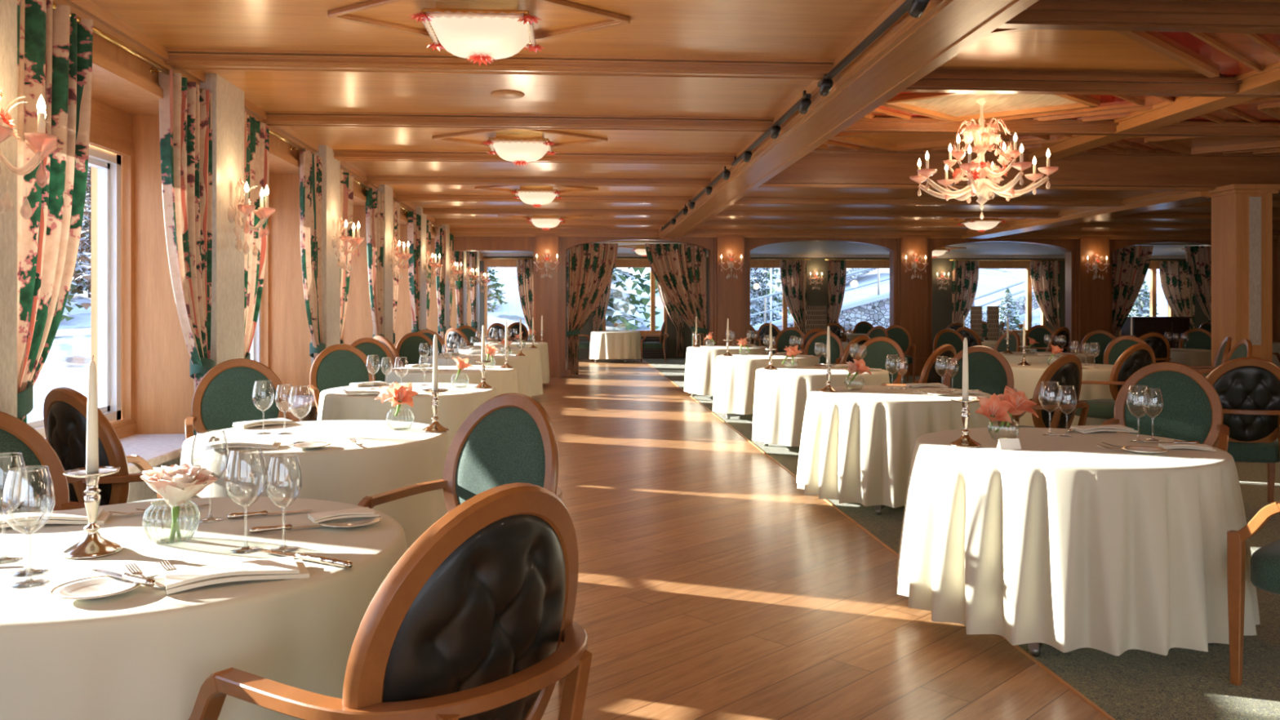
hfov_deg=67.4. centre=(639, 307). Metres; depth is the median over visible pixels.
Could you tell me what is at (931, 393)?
bread plate
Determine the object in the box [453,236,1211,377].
wall partition
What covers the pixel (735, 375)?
tablecloth
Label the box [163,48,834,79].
ceiling beam
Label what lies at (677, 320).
curtain
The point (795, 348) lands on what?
amaryllis
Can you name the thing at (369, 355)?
wine glass
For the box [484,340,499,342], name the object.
napkin
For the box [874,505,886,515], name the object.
round table
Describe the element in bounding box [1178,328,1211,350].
dining chair
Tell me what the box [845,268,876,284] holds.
path
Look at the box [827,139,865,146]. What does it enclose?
ceiling panel
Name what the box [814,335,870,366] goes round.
dining chair
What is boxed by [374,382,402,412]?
amaryllis
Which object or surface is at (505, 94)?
ceiling speaker
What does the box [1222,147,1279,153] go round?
ceiling
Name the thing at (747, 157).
spotlight
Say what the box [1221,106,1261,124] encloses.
ceiling beam
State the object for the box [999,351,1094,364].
tablecloth
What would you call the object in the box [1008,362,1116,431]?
tablecloth
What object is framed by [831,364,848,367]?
napkin
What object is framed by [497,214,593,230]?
ceiling lamp
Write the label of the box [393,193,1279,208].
ceiling beam
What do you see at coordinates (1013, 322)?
conifer
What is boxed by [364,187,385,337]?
curtain
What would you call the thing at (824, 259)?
curtain rod
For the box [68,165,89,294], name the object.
conifer
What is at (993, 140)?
flower
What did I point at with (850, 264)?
window
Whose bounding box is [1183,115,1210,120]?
ceiling panel
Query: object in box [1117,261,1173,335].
window
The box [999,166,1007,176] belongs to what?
flower
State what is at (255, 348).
window
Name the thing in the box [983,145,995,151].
flower
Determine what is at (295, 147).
curtain rod
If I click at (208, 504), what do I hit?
fork
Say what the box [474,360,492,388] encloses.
candlestick
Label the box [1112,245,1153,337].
curtain
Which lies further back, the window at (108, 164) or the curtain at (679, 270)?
the curtain at (679, 270)
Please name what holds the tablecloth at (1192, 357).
on the round table
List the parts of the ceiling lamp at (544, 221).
square frame, lamp shade, diamond moulding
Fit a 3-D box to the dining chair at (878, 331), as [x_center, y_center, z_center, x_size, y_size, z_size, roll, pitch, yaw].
[3.988,0.826,16.728,0.668,1.024,0.622,0,0,-34]
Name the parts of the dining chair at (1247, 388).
leg, frame, arm rail, seat, leg, leg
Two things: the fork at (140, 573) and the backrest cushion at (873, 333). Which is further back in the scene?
the backrest cushion at (873, 333)
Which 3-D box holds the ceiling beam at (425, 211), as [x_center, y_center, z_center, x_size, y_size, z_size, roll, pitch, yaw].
[4.879,-1.470,15.138,16.650,0.080,0.250,0,0,-4]
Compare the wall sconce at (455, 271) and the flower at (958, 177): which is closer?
the flower at (958, 177)
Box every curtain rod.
[52,2,204,93]
[269,128,303,151]
[353,178,370,190]
[400,205,410,213]
[484,257,533,258]
[599,240,672,242]
[616,257,648,259]
[750,258,810,259]
[824,258,889,260]
[948,259,1065,261]
[1137,243,1203,244]
[1150,260,1186,261]
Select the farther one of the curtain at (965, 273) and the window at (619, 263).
the curtain at (965, 273)
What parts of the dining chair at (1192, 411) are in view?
arm rail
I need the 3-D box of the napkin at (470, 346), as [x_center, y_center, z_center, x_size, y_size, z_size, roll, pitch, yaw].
[-2.470,0.573,14.309,0.116,0.031,0.280,0,0,40]
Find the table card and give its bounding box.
[996,438,1021,449]
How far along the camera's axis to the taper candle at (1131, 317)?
13.71 m
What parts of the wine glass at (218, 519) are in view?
stem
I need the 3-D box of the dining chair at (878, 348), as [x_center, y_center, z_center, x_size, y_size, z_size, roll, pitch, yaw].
[2.532,0.826,10.293,0.622,1.024,0.668,0,0,26]
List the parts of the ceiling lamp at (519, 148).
square frame, diamond moulding, lamp shade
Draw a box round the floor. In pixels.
[531,358,1109,719]
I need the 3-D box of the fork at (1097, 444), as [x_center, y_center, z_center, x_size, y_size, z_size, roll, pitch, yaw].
[1.983,0.577,3.940,0.198,0.016,0.022,0,0,35]
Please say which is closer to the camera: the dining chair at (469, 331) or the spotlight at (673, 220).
the spotlight at (673, 220)
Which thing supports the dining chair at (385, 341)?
on the floor
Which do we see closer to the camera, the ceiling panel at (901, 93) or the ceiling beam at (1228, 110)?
the ceiling panel at (901, 93)
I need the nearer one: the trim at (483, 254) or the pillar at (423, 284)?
the pillar at (423, 284)
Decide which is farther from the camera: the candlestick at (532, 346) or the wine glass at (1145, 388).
the candlestick at (532, 346)
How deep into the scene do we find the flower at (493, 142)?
8.23 m
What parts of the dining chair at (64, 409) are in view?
leg, frame, arm rail, seat, leg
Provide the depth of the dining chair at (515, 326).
21.32 m
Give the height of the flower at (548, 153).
0.043 m
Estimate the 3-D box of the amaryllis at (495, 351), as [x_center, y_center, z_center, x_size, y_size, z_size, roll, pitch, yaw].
[-1.474,0.470,9.519,0.122,0.151,0.119,0,0,31]
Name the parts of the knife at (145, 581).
blade, handle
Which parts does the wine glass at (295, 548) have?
stem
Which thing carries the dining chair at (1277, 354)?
on the carpet
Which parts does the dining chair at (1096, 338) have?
frame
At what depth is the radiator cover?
25.32 m
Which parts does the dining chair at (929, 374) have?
arm rail, frame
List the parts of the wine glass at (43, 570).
stem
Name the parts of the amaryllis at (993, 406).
stem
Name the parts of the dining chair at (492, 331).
arm rail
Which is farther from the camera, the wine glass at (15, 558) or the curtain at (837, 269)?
the curtain at (837, 269)
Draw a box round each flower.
[0,88,4,97]
[0,107,16,128]
[12,128,20,140]
[409,12,434,23]
[426,42,445,51]
[466,53,497,66]
[480,139,496,145]
[486,151,497,155]
[511,160,528,166]
[517,13,542,25]
[523,44,545,53]
[531,204,542,208]
[542,140,555,146]
[546,151,556,155]
[951,167,961,178]
[952,170,961,182]
[952,173,963,186]
[958,127,964,134]
[960,131,973,144]
[963,127,974,137]
[964,136,973,145]
[965,122,976,131]
[965,169,981,179]
[969,124,981,132]
[971,146,985,154]
[977,160,987,168]
[979,133,990,138]
[980,168,991,176]
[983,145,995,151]
[984,161,996,172]
[986,121,998,131]
[988,130,998,137]
[988,136,1000,145]
[991,164,999,174]
[991,171,1004,183]
[995,148,1007,157]
[998,155,1009,165]
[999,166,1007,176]
[1000,150,1013,161]
[1000,161,1008,171]
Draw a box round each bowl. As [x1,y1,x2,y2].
[0,453,28,515]
[1,466,55,534]
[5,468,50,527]
[191,431,229,479]
[224,448,266,506]
[252,381,274,411]
[265,454,302,508]
[275,386,293,412]
[288,386,311,418]
[1038,382,1061,412]
[1126,387,1151,417]
[1142,388,1163,417]
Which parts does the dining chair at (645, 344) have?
leg, seat, arm rail, frame, leg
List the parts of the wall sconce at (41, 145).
glass, glass, arm, arm, candle bulb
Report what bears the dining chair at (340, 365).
on the floor
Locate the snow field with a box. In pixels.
[33,366,88,404]
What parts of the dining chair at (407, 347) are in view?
frame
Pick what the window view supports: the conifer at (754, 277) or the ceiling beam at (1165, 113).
the conifer at (754, 277)
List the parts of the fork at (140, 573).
handle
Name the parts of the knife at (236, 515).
handle, blade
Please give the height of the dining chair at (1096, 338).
1.024 m
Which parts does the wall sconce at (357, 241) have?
stem, arm, arm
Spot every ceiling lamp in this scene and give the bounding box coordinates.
[327,0,630,66]
[431,128,607,166]
[475,185,598,208]
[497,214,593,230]
[617,244,647,257]
[932,245,966,257]
[936,217,1026,232]
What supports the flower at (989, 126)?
on the chandelier at (983, 184)
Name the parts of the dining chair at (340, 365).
arm rail, frame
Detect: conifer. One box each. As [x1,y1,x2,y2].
[60,282,83,321]
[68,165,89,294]
[71,144,90,297]
[80,209,90,310]
[487,266,507,311]
[605,267,660,330]
[635,271,659,297]
[750,267,791,326]
[999,288,1022,329]
[1128,280,1159,316]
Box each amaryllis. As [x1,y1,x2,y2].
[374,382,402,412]
[386,382,417,416]
[452,356,473,382]
[484,342,497,364]
[484,348,498,363]
[497,337,510,351]
[507,340,512,351]
[514,331,524,345]
[528,328,537,339]
[704,331,715,343]
[736,337,748,351]
[737,337,751,351]
[782,346,798,364]
[783,345,802,364]
[844,360,862,383]
[848,358,871,384]
[974,392,1012,431]
[995,386,1038,432]
[996,385,1030,427]
[1026,337,1039,351]
[1048,344,1063,362]
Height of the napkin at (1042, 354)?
0.031 m
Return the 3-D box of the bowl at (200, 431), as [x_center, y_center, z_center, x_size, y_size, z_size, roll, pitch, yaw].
[-1.189,0.412,2.657,0.097,0.140,0.097,0,0,-4]
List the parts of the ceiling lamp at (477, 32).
square frame, diamond moulding, lamp shade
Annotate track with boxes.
[660,204,687,231]
[687,166,728,205]
[731,90,810,165]
[817,0,912,87]
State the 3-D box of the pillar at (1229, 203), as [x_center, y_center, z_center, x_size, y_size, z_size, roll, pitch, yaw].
[7.288,-0.060,11.616,0.630,2.800,0.590,0,0,-4]
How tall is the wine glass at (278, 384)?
0.229 m
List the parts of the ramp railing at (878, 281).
post, handrail, post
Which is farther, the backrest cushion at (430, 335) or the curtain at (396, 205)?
the backrest cushion at (430, 335)
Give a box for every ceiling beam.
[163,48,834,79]
[262,111,773,132]
[333,149,736,164]
[364,175,1279,191]
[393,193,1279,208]
[422,208,1279,219]
[433,218,1279,229]
[449,227,1279,236]
[657,0,1039,239]
[840,116,1279,137]
[901,69,1279,97]
[960,191,1211,239]
[997,0,1279,34]
[1028,61,1279,161]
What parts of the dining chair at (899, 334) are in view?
frame, leg, seat, arm rail, leg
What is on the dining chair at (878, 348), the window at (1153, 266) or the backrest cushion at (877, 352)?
the backrest cushion at (877, 352)
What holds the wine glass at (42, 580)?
on the tablecloth at (143, 652)
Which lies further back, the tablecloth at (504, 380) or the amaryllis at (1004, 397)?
the tablecloth at (504, 380)
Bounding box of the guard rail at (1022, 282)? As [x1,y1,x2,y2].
[972,280,1032,306]
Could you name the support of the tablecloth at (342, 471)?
on the round table
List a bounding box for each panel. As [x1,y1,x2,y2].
[805,306,826,333]
[821,143,839,146]
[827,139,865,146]
[866,111,893,116]
[876,105,928,117]
[896,92,919,95]
[901,93,1077,116]
[960,137,1062,148]
[970,306,983,342]
[986,306,999,340]
[995,143,1044,148]
[1004,133,1034,137]
[1011,136,1037,140]
[1031,102,1159,118]
[1042,134,1064,137]
[1066,111,1134,119]
[1082,94,1128,102]
[1088,146,1110,150]
[1097,102,1133,106]
[1105,142,1140,150]
[1120,137,1170,151]
[1127,95,1166,102]
[1144,31,1253,77]
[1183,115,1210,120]
[1202,32,1279,67]
[1205,109,1248,121]
[1226,103,1279,122]
[1248,100,1279,104]
[1255,33,1279,49]
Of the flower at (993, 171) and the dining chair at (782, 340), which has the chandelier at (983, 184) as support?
the flower at (993, 171)
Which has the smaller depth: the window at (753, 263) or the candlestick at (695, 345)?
the candlestick at (695, 345)
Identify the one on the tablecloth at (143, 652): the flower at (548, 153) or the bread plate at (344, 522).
the bread plate at (344, 522)
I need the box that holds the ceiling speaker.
[490,89,524,98]
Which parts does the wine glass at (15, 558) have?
stem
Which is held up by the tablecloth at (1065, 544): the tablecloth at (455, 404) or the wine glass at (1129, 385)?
the wine glass at (1129, 385)
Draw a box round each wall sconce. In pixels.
[0,88,57,219]
[228,177,275,256]
[332,216,364,271]
[388,238,413,279]
[423,251,443,284]
[447,260,464,288]
[465,266,479,291]
[478,271,490,293]
[533,252,559,278]
[718,253,744,279]
[808,271,823,288]
[902,253,928,279]
[935,271,951,289]
[1084,253,1110,279]
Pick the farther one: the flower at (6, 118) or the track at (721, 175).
the track at (721, 175)
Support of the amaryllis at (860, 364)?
in the glass vase at (861, 378)
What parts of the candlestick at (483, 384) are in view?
drip plate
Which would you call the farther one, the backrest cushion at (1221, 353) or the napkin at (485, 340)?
the napkin at (485, 340)
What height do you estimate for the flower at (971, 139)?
0.085 m
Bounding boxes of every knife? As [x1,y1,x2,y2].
[90,568,155,586]
[208,435,215,442]
[226,509,312,519]
[249,524,324,533]
[260,550,328,564]
[275,551,339,566]
[293,556,352,568]
[1067,428,1075,432]
[1144,440,1199,444]
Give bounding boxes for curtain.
[17,0,93,423]
[158,69,215,435]
[244,111,269,359]
[298,147,326,421]
[340,169,353,343]
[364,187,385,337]
[393,200,399,343]
[406,211,421,332]
[426,220,431,329]
[434,227,445,342]
[449,233,453,328]
[453,251,463,328]
[466,251,469,325]
[469,251,477,328]
[516,258,533,341]
[565,243,617,374]
[592,274,612,331]
[644,243,708,346]
[657,281,684,356]
[779,259,806,334]
[827,260,846,324]
[951,260,978,324]
[1030,261,1059,332]
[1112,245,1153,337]
[1159,261,1195,328]
[1185,245,1211,325]
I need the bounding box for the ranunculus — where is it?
[140,462,217,540]
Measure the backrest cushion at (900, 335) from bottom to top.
0.503 m
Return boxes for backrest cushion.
[0,428,50,514]
[200,366,279,431]
[315,350,368,392]
[355,342,389,382]
[422,333,442,355]
[455,407,545,505]
[460,328,479,345]
[777,329,802,354]
[855,323,871,333]
[860,341,900,383]
[868,328,885,338]
[887,328,908,352]
[936,332,963,353]
[950,351,1007,400]
[996,334,1016,351]
[999,324,1002,336]
[1108,339,1138,364]
[1124,370,1212,444]
[1201,324,1211,333]
[1215,341,1226,368]
[1229,344,1247,360]
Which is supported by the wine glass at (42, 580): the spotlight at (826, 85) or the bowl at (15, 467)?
the bowl at (15, 467)
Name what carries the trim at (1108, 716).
on the floor
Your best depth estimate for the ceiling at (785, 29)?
6.61 m
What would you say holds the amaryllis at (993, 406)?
in the glass vase at (1015, 421)
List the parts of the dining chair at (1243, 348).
arm rail, frame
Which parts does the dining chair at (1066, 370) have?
leg, seat, arm rail, leg, frame, leg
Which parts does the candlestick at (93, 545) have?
drip plate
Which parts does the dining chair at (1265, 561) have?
leg, arm rail, seat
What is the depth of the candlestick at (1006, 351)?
12.40 m
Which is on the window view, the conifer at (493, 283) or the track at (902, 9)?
the conifer at (493, 283)
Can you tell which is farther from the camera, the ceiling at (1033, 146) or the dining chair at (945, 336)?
the dining chair at (945, 336)
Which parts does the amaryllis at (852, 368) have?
stem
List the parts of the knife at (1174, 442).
blade, handle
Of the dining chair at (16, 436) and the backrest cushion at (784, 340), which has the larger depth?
the backrest cushion at (784, 340)
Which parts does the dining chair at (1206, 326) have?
frame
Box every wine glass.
[0,452,28,562]
[1,465,55,587]
[5,466,50,576]
[191,429,229,522]
[224,446,266,553]
[252,380,274,434]
[265,453,302,551]
[275,384,293,434]
[288,385,311,443]
[365,355,379,389]
[1038,381,1061,435]
[1057,385,1076,436]
[1126,385,1151,442]
[1142,387,1163,440]
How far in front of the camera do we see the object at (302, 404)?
8.42 m
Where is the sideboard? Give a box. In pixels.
[1120,316,1192,348]
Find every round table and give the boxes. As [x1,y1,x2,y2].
[595,359,635,363]
[725,413,749,419]
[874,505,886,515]
[1027,642,1213,656]
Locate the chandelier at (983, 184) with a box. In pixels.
[909,100,1058,219]
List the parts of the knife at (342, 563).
blade, handle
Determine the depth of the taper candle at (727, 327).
11.78 m
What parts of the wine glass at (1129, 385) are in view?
stem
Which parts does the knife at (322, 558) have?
blade, handle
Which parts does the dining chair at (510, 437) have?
arm rail, frame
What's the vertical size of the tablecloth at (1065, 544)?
0.674 m
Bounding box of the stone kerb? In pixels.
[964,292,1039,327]
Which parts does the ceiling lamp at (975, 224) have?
square frame, diamond moulding, lamp shade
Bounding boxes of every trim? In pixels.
[52,0,441,227]
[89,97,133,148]
[92,48,435,237]
[114,422,136,439]
[449,232,1275,239]
[482,253,1186,258]
[642,359,1115,719]
[1248,196,1261,345]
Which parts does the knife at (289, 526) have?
handle, blade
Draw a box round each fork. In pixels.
[108,506,186,514]
[124,562,165,588]
[135,503,211,511]
[159,560,177,571]
[350,437,362,447]
[1096,444,1146,451]
[1101,441,1122,447]
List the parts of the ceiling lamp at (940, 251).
lamp shade, square frame, diamond moulding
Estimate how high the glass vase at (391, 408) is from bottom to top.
0.100 m
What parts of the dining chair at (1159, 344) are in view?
arm rail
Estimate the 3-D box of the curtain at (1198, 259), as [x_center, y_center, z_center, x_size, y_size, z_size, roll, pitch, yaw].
[11.768,0.020,19.872,1.024,2.600,0.154,0,0,-4]
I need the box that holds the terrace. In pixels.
[26,395,87,420]
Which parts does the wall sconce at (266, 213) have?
stem, arm, candle bulb, arm, arm, candle bulb, candle bulb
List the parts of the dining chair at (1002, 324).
frame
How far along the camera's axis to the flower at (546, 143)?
8.27 m
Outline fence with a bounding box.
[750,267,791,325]
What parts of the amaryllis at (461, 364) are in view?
stem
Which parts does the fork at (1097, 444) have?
handle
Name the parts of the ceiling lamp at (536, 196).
square frame, lamp shade, diamond moulding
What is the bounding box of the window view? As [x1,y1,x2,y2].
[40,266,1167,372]
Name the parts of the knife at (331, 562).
handle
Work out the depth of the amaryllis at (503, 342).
11.83 m
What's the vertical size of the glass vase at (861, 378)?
0.100 m
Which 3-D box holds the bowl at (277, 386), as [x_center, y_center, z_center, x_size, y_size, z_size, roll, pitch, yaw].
[-1.662,0.423,4.489,0.084,0.128,0.084,0,0,-4]
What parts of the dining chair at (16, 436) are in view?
arm rail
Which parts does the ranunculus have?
stem, stem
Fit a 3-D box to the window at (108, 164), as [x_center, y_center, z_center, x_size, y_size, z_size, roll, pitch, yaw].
[-3.252,-0.130,5.040,0.160,1.780,2.250,0,0,-4]
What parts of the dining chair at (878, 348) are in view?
arm rail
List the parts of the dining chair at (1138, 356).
seat, arm rail, frame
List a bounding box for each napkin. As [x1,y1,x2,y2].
[0,507,112,528]
[164,555,309,595]
[204,440,281,450]
[232,417,296,428]
[307,506,379,523]
[346,390,380,395]
[349,381,389,386]
[404,363,432,367]
[408,368,439,372]
[439,352,462,355]
[444,355,468,358]
[465,345,481,347]
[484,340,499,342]
[777,351,800,354]
[797,355,813,356]
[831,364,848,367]
[906,382,947,387]
[954,391,985,395]
[983,340,997,342]
[1037,353,1062,355]
[1070,424,1137,433]
[1081,365,1096,368]
[1158,443,1216,451]
[1170,348,1186,351]
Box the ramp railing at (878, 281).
[750,268,889,323]
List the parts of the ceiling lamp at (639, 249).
diamond moulding, square frame, lamp shade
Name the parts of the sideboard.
door, door, door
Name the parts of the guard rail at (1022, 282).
rail, rail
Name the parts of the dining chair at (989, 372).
frame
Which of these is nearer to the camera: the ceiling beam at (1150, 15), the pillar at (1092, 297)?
the ceiling beam at (1150, 15)
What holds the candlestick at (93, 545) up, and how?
on the tablecloth at (143, 652)
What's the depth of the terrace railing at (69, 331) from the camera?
12.55 m
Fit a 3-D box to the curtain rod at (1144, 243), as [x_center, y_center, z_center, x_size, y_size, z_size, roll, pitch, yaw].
[10.859,-1.320,19.763,2.900,0.028,0.114,0,0,-4]
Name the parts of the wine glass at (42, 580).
stem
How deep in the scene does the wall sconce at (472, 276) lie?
20.06 m
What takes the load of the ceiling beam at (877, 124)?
attached to the ceiling at (1034, 50)
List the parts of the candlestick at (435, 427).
drip plate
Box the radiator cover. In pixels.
[640,338,667,358]
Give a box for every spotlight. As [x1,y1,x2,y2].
[671,218,675,224]
[682,208,688,214]
[688,201,695,208]
[705,186,712,195]
[722,169,730,180]
[742,151,751,162]
[769,124,781,138]
[798,97,811,114]
[818,78,833,96]
[908,0,929,17]
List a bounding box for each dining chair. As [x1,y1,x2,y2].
[0,411,85,514]
[43,386,205,506]
[184,358,300,439]
[187,482,591,719]
[307,343,375,420]
[349,337,395,382]
[357,392,565,677]
[373,335,404,368]
[395,332,433,364]
[417,329,445,355]
[444,327,470,352]
[457,325,481,345]
[486,322,519,341]
[507,322,528,341]
[578,333,593,361]
[640,320,667,361]
[750,324,757,344]
[757,322,780,354]
[772,326,804,355]
[799,328,826,355]
[804,330,844,364]
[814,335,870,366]
[826,322,849,342]
[853,321,873,333]
[854,336,906,383]
[866,325,888,338]
[880,344,956,386]
[885,324,915,382]
[932,328,968,353]
[938,346,1017,426]
[946,322,966,330]
[955,326,994,349]
[982,320,986,340]
[982,321,1004,340]
[994,330,1020,351]
[1002,354,1089,428]
[1025,324,1053,351]
[1026,326,1072,352]
[1075,342,1155,419]
[1080,329,1115,364]
[1101,361,1229,451]
[1103,335,1155,364]
[1138,332,1171,363]
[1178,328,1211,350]
[1188,336,1231,370]
[1197,338,1252,377]
[1199,321,1211,333]
[1205,356,1279,502]
[1226,501,1279,685]
[1272,352,1279,362]
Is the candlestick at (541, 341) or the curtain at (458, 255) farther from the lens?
the curtain at (458, 255)
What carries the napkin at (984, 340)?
on the tablecloth at (991, 344)
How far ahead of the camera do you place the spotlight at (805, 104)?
6.40 m
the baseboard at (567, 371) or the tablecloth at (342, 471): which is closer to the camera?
the tablecloth at (342, 471)
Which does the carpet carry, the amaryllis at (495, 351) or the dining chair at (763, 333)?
the dining chair at (763, 333)
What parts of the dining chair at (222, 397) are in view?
arm rail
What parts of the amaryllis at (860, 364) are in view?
stem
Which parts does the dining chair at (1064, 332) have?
arm rail, frame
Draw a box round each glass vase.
[142,498,200,543]
[386,408,414,430]
[450,373,469,387]
[844,377,864,390]
[987,417,1019,439]
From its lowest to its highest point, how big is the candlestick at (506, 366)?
0.197 m
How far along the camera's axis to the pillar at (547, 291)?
18.51 m
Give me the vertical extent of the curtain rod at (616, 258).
0.028 m
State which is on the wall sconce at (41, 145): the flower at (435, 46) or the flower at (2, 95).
the flower at (2, 95)
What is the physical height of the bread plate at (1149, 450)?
0.013 m
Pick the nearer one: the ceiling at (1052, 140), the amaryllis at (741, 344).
the ceiling at (1052, 140)
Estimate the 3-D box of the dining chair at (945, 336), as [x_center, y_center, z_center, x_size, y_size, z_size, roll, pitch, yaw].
[4.713,0.826,14.317,0.622,1.024,0.668,0,0,-9]
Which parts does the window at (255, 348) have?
frame, wood trim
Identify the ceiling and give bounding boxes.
[89,0,1279,231]
[480,240,1211,255]
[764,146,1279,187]
[817,145,827,149]
[823,141,859,149]
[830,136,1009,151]
[831,132,885,138]
[856,0,1279,148]
[863,115,875,119]
[871,108,912,119]
[881,92,1100,121]
[929,137,1046,151]
[961,139,1057,151]
[982,133,1011,141]
[985,28,1032,36]
[996,102,1140,120]
[998,145,1041,151]
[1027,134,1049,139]
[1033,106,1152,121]
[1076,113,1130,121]
[1099,144,1124,152]
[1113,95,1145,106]
[1114,140,1155,153]
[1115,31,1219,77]
[1123,135,1152,139]
[1144,136,1279,155]
[1153,95,1173,102]
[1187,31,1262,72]
[1200,113,1224,124]
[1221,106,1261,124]
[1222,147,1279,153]
[1234,97,1279,105]
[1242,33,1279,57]
[1253,149,1279,154]
[1257,103,1279,119]
[1262,102,1279,109]
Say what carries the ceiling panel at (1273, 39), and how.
attached to the ceiling at (1034, 50)
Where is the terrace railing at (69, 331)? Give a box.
[55,328,90,336]
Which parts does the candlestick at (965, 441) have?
drip plate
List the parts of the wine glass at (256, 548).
stem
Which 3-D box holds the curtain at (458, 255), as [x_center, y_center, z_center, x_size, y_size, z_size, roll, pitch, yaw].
[-3.675,-0.050,19.489,0.144,2.660,0.652,0,0,-4]
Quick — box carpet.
[642,358,1279,719]
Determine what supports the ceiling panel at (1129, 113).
attached to the ceiling at (1034, 50)
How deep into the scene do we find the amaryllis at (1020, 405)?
4.25 m
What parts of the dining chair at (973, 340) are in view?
frame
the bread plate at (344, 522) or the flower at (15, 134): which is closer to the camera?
the bread plate at (344, 522)
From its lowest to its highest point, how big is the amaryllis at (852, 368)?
0.167 m
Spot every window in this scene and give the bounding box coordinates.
[26,133,134,439]
[248,197,269,368]
[482,257,533,337]
[602,259,668,336]
[750,259,799,336]
[836,260,889,333]
[962,260,1048,333]
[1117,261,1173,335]
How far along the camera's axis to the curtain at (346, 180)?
9.77 m
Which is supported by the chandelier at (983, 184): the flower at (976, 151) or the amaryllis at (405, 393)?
the flower at (976, 151)
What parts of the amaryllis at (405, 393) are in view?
stem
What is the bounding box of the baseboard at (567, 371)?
[565,369,570,377]
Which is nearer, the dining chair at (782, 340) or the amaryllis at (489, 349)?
the amaryllis at (489, 349)
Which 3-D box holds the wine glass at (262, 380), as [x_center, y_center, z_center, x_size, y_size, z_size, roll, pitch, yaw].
[-1.763,0.465,4.493,0.097,0.246,0.097,0,0,-4]
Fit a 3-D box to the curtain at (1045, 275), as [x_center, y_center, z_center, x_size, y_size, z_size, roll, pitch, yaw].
[11.017,0.005,26.116,0.851,2.570,0.114,0,0,-4]
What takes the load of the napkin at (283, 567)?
on the tablecloth at (143, 652)
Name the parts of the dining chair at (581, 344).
seat, arm rail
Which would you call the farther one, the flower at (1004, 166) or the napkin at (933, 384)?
the flower at (1004, 166)
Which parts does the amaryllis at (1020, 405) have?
stem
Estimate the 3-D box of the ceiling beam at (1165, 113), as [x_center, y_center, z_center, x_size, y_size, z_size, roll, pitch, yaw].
[5.245,-1.825,4.308,0.360,0.150,14.300,0,0,-4]
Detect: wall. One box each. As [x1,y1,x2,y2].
[90,32,482,434]
[479,256,1208,358]
[752,291,889,330]
[1275,236,1279,342]
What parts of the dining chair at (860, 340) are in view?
frame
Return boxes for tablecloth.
[0,497,407,719]
[180,419,448,548]
[317,382,497,448]
[384,364,518,395]
[424,354,531,396]
[453,346,542,395]
[473,341,549,383]
[588,331,640,359]
[684,345,768,395]
[712,353,818,414]
[751,365,889,446]
[796,385,998,507]
[841,342,849,350]
[845,333,866,342]
[897,427,1260,655]
[981,340,1026,351]
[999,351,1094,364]
[1003,333,1026,341]
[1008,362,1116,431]
[1169,347,1211,376]
[1272,342,1279,366]
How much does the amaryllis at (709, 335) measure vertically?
0.187 m
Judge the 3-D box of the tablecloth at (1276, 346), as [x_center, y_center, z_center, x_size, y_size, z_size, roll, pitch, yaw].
[10.233,0.925,16.324,1.325,0.674,1.324,0,0,12]
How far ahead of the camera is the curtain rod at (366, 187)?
10.68 m
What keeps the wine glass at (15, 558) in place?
on the tablecloth at (143, 652)
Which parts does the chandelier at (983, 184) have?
candle bulb, candle bulb, arm, candle bulb, arm, candle bulb, arm, arm, glass, glass, arm, candle bulb, glass, glass, arm, glass, stem, glass, arm, glass, arm, glass, arm, arm, candle bulb, arm, candle bulb, arm, candle bulb, candle bulb, candle bulb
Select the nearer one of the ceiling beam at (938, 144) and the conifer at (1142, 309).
the ceiling beam at (938, 144)
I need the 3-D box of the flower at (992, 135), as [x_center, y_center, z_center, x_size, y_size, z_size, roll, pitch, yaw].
[3.141,-1.546,8.517,0.097,0.085,0.067,0,0,-4]
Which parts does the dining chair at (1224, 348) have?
arm rail, frame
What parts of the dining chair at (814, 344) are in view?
arm rail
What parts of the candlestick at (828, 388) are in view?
drip plate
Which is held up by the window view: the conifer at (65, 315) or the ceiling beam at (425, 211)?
the conifer at (65, 315)
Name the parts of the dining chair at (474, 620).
arm rail, leg, frame, leg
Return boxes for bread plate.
[50,575,141,599]
[288,441,330,448]
[317,515,381,528]
[927,391,952,395]
[1121,445,1167,453]
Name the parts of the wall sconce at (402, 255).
stem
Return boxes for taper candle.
[85,355,98,471]
[432,333,438,390]
[481,323,484,361]
[505,320,507,347]
[519,318,521,339]
[532,316,533,334]
[541,315,542,330]
[695,316,697,333]
[726,318,728,339]
[768,321,772,348]
[826,324,830,364]
[962,334,968,399]
[1006,316,1008,337]
[1022,320,1025,346]
[1130,316,1132,335]
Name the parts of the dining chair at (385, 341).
arm rail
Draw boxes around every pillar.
[0,0,17,417]
[200,73,244,365]
[311,145,340,421]
[373,184,393,344]
[411,207,426,330]
[437,224,449,340]
[457,251,466,325]
[471,251,479,333]
[533,235,560,377]
[714,235,746,345]
[896,236,928,375]
[1075,238,1110,353]
[1205,183,1279,365]
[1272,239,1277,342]
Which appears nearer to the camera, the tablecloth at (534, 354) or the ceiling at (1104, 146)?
the ceiling at (1104, 146)
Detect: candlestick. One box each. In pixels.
[61,466,122,559]
[422,388,448,432]
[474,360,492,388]
[499,347,512,368]
[515,339,525,355]
[528,334,537,348]
[537,330,545,342]
[692,333,700,346]
[722,339,733,355]
[764,348,777,369]
[819,363,837,392]
[949,398,981,447]
[1002,337,1013,353]
[1017,346,1031,365]

